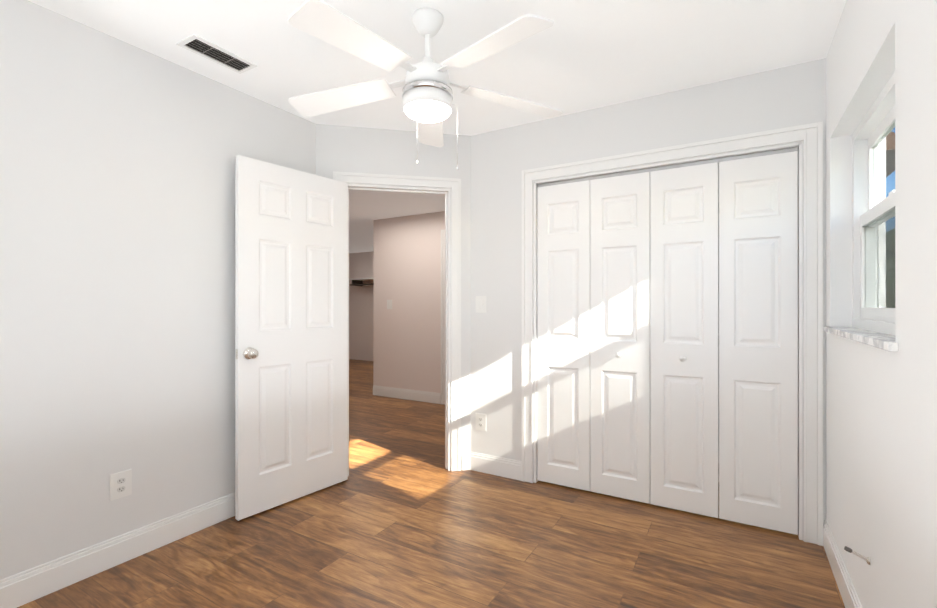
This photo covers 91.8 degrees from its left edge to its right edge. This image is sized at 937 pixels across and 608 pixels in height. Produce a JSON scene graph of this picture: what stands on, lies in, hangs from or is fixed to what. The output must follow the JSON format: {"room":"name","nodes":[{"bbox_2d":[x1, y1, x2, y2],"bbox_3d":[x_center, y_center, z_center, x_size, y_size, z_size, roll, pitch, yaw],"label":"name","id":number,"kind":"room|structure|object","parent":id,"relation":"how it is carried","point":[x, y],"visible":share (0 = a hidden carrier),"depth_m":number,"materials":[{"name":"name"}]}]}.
{"room":"empty bedroom","nodes":[
{"label":"empty bedroom","id":0,"kind":"room"},
{"bbox_2d":[0,0,315,579],"bbox_3d":[-1.780,-0.013,1.976,0.120,2.440,2.890,0,0,31],"label":"wall","id":1,"kind":"structure","parent":0,"point":[117,255],"depth_m":2.09,"materials":[{"name":"paint"}]},
{"bbox_2d":[0,492,234,607],"bbox_3d":[-1.681,1.142,1.986,0.043,0.130,2.709,0,0,31],"label":"baseboard","id":2,"kind":"structure","parent":1,"relation":"attached to","point":[29,585],"depth_m":2.06,"materials":[{"name":"white wood"}]},
{"bbox_2d":[110,469,131,500],"bbox_3d":[-1.621,0.844,2.119,0.008,0.120,0.086,0,0,31],"label":"electrical outlet","id":3,"kind":"object","parent":1,"relation":"attached to","point":[120,484],"visible":1,"depth_m":2.12,"materials":[{"name":"white plastic"}]},
{"bbox_2d":[349,251,372,360],"bbox_3d":[-0.679,-0.007,8.919,7.700,2.440,0.120,0,0,31],"label":"wall","id":4,"kind":"structure","parent":0,"point":[360,264],"depth_m":9.82,"materials":[{"name":"paint"}]},
{"bbox_2d":[349,278,372,285],"bbox_3d":[-1.323,-0.459,9.010,2.700,0.145,0.380,0,0,31],"label":"shelf rail","id":5,"kind":"object","parent":4,"relation":"attached to","point":[357,281],"visible":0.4,"depth_m":9.52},
{"bbox_2d":[316,124,470,470],"bbox_3d":[-0.520,-0.011,3.273,1.293,2.440,0.120,0,0,-12],"label":"wall","id":6,"kind":"structure","parent":0,"point":[365,150],"depth_m":3.25,"materials":[{"name":"paint"}]},
{"bbox_2d":[333,171,460,475],"bbox_3d":[-0.507,0.150,3.276,0.892,2.116,0.156,0,0,-12],"label":"door frame","id":7,"kind":"structure","parent":6,"relation":"attached to","point":[417,182],"depth_m":3.29,"materials":[{"name":"white wood"}]},
{"bbox_2d":[235,155,347,520],"bbox_3d":[-1.082,0.186,2.833,0.174,2.020,0.751,0,0,31],"label":"entry door","id":8,"kind":"structure","parent":7,"relation":"attached to","point":[291,334],"depth_m":2.75,"materials":[{"name":"paint"}]},
{"bbox_2d":[349,190,444,252],"bbox_3d":[-1.813,-1.173,7.122,7.580,0.110,4.330,0,0,31],"label":"ceiling","id":9,"kind":"structure","parent":0,"point":[366,208],"depth_m":5.33,"materials":[{"name":"paint"}]},
{"bbox_2d":[373,211,444,395],"bbox_3d":[-0.050,-0.010,5.408,2.760,2.440,0.120,0,0,31],"label":"wall","id":10,"kind":"structure","parent":0,"point":[398,344],"depth_m":5.76,"materials":[{"name":"paint"}]},
{"bbox_2d":[387,300,391,308],"bbox_3d":[-1.030,0.005,5.912,0.086,0.120,0.013,0,0,31],"label":"light switch","id":11,"kind":"object","parent":10,"relation":"attached to","point":[389,304],"visible":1,"depth_m":5.91,"materials":[{"name":"white plastic"}]},
{"bbox_2d":[373,385,440,403],"bbox_3d":[-0.807,1.146,5.778,1.080,0.130,0.014,0,0,31],"label":"baseboard","id":12,"kind":"structure","parent":10,"relation":"attached to","point":[416,395],"depth_m":5.75,"materials":[{"name":"white wood"}]},
{"bbox_2d":[441,229,444,404],"bbox_3d":[0.113,0.157,5.301,0.962,2.106,0.138,0,0,31],"label":"door frame","id":13,"kind":"structure","parent":10,"relation":"attached to","point":[442,316],"depth_m":5.47,"materials":[{"name":"white wood"}]},
{"bbox_2d":[17,359,844,607],"bbox_3d":[-1.876,1.260,5.071,9.560,0.100,8.120,0,0,31],"label":"floor","id":14,"kind":"structure","parent":0,"point":[402,516],"depth_m":2.21,"materials":[{"name":"brown wood"}]},
{"bbox_2d":[28,0,846,135],"bbox_3d":[-1.876,-1.280,5.073,9.560,0.100,8.120,0,0,31],"label":"ceiling","id":15,"kind":"structure","parent":0,"point":[580,55],"depth_m":2.17,"materials":[{"name":"paint"}]},
{"bbox_2d":[176,34,257,73],"bbox_3d":[-1.236,-1.228,2.248,0.150,0.010,0.320,0,0,31],"label":"ceiling vent","id":16,"kind":"object","parent":15,"relation":"in","point":[200,46],"visible":1,"depth_m":2.23,"materials":[{"name":"metal"}]},
{"bbox_2d":[288,0,563,169],"bbox_3d":[-0.201,-0.904,1.922,1.268,0.657,1.223,0,0,31],"label":"fan","id":17,"kind":"object","parent":15,"relation":"hanging from","point":[427,92],"visible":1,"depth_m":1.87,"materials":[{"name":"white plastic"}]},
{"bbox_2d":[471,58,825,540],"bbox_3d":[0.925,-0.012,2.855,2.080,2.440,0.120,0,0,31],"label":"wall","id":18,"kind":"structure","parent":0,"point":[778,98],"depth_m":3.04,"materials":[{"name":"paint"}]},
{"bbox_2d":[476,413,485,430],"bbox_3d":[0.088,0.852,3.276,0.086,0.120,0.008,0,0,31],"label":"outlet","id":19,"kind":"object","parent":18,"relation":"attached to","point":[481,422],"visible":1,"depth_m":3.27,"materials":[{"name":"white plastic"}]},
{"bbox_2d":[476,296,485,312],"bbox_3d":[0.087,0.003,3.275,0.086,0.120,0.013,0,0,31],"label":"light switch","id":20,"kind":"object","parent":18,"relation":"attached to","point":[480,304],"visible":1,"depth_m":3.27,"materials":[{"name":"white plastic"}]},
{"bbox_2d":[537,151,797,534],"bbox_3d":[1.083,0.191,2.712,1.435,2.007,0.070,0,0,31],"label":"bifold closet doors","id":21,"kind":"structure","parent":18,"relation":"in","point":[642,397],"depth_m":2.64,"materials":[{"name":"paint"}]},
{"bbox_2d":[522,121,822,545],"bbox_3d":[1.100,0.149,2.741,1.635,2.119,0.138,0,0,31],"label":"trim","id":22,"kind":"structure","parent":18,"relation":"attached to","point":[810,135],"depth_m":2.35,"materials":[{"name":"white wood"}]},
{"bbox_2d":[718,163,718,368],"bbox_3d":[1.523,-0.011,3.257,1.860,2.440,0.120,0,0,31],"label":"wall","id":23,"kind":"structure","parent":0,"point":[718,265],"depth_m":3.08,"materials":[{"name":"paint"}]},
{"bbox_2d":[826,0,936,607],"bbox_3d":[1.175,-0.013,1.040,0.200,2.440,4.290,0,0,31],"label":"wall","id":24,"kind":"structure","parent":0,"point":[881,458],"depth_m":1.33,"materials":[{"name":"paint"}]},
{"bbox_2d":[823,519,861,607],"bbox_3d":[0.918,1.141,0.814,0.014,0.130,3.400,0,0,31],"label":"baseboard","id":25,"kind":"structure","parent":24,"relation":"attached to","point":[849,596],"depth_m":1.91,"materials":[{"name":"white wood"}]},
{"bbox_2d":[844,546,870,564],"bbox_3d":[1.317,0.852,1.542,0.067,0.045,0.026,0,0,31],"label":"coaxial cable","id":26,"kind":"object","parent":24,"relation":"attached to","point":[850,550],"visible":1,"depth_m":1.54,"materials":[{"name":"white plastic"}]},
{"bbox_2d":[824,326,897,351],"bbox_3d":[1.489,0.120,1.708,0.102,0.025,1.100,0,0,31],"label":"window sill","id":27,"kind":"structure","parent":24,"relation":"attached to","point":[886,342],"depth_m":1.54,"materials":[{"name":"stone"}]},
{"bbox_2d":[852,72,894,335],"bbox_3d":[1.571,-0.343,1.660,0.090,0.912,1.052,0,0,31],"label":"window","id":28,"kind":"structure","parent":24,"relation":"in","point":[871,212],"depth_m":2.02,"materials":[{"name":"plastic"}]},
{"label":"outside","id":29,"kind":"structure","parent":0,"visible":0},
{"bbox_3d":[18.910,1.637,7.359,50.000,0.050,57.000,0,0,31],"label":"ground","id":30,"kind":"structure","parent":29,"visible":0},
{"bbox_2d":[886,131,894,176],"bbox_3d":[7.715,-1.134,11.957,3.850,5.500,9.300,0,0,31],"label":"building","id":31,"kind":"structure","parent":30,"relation":"on","point":[890,152],"depth_m":7.36,"materials":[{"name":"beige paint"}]},
{"bbox_2d":[886,228,894,269],"bbox_3d":[6.225,0.244,6.219,1.920,2.733,1.971,0,0,31],"label":"tree","id":32,"kind":"object","parent":30,"relation":"on","point":[890,241],"depth_m":5.80,"materials":[{"name":"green plant"}]},
{"bbox_2d":[886,267,894,307],"bbox_3d":[4.444,0.515,4.445,1.284,2.190,1.589,0,0,31],"label":"tree","id":33,"kind":"object","parent":30,"relation":"on","point":[893,300],"depth_m":4.10,"materials":[{"name":"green plant"}]}
]}

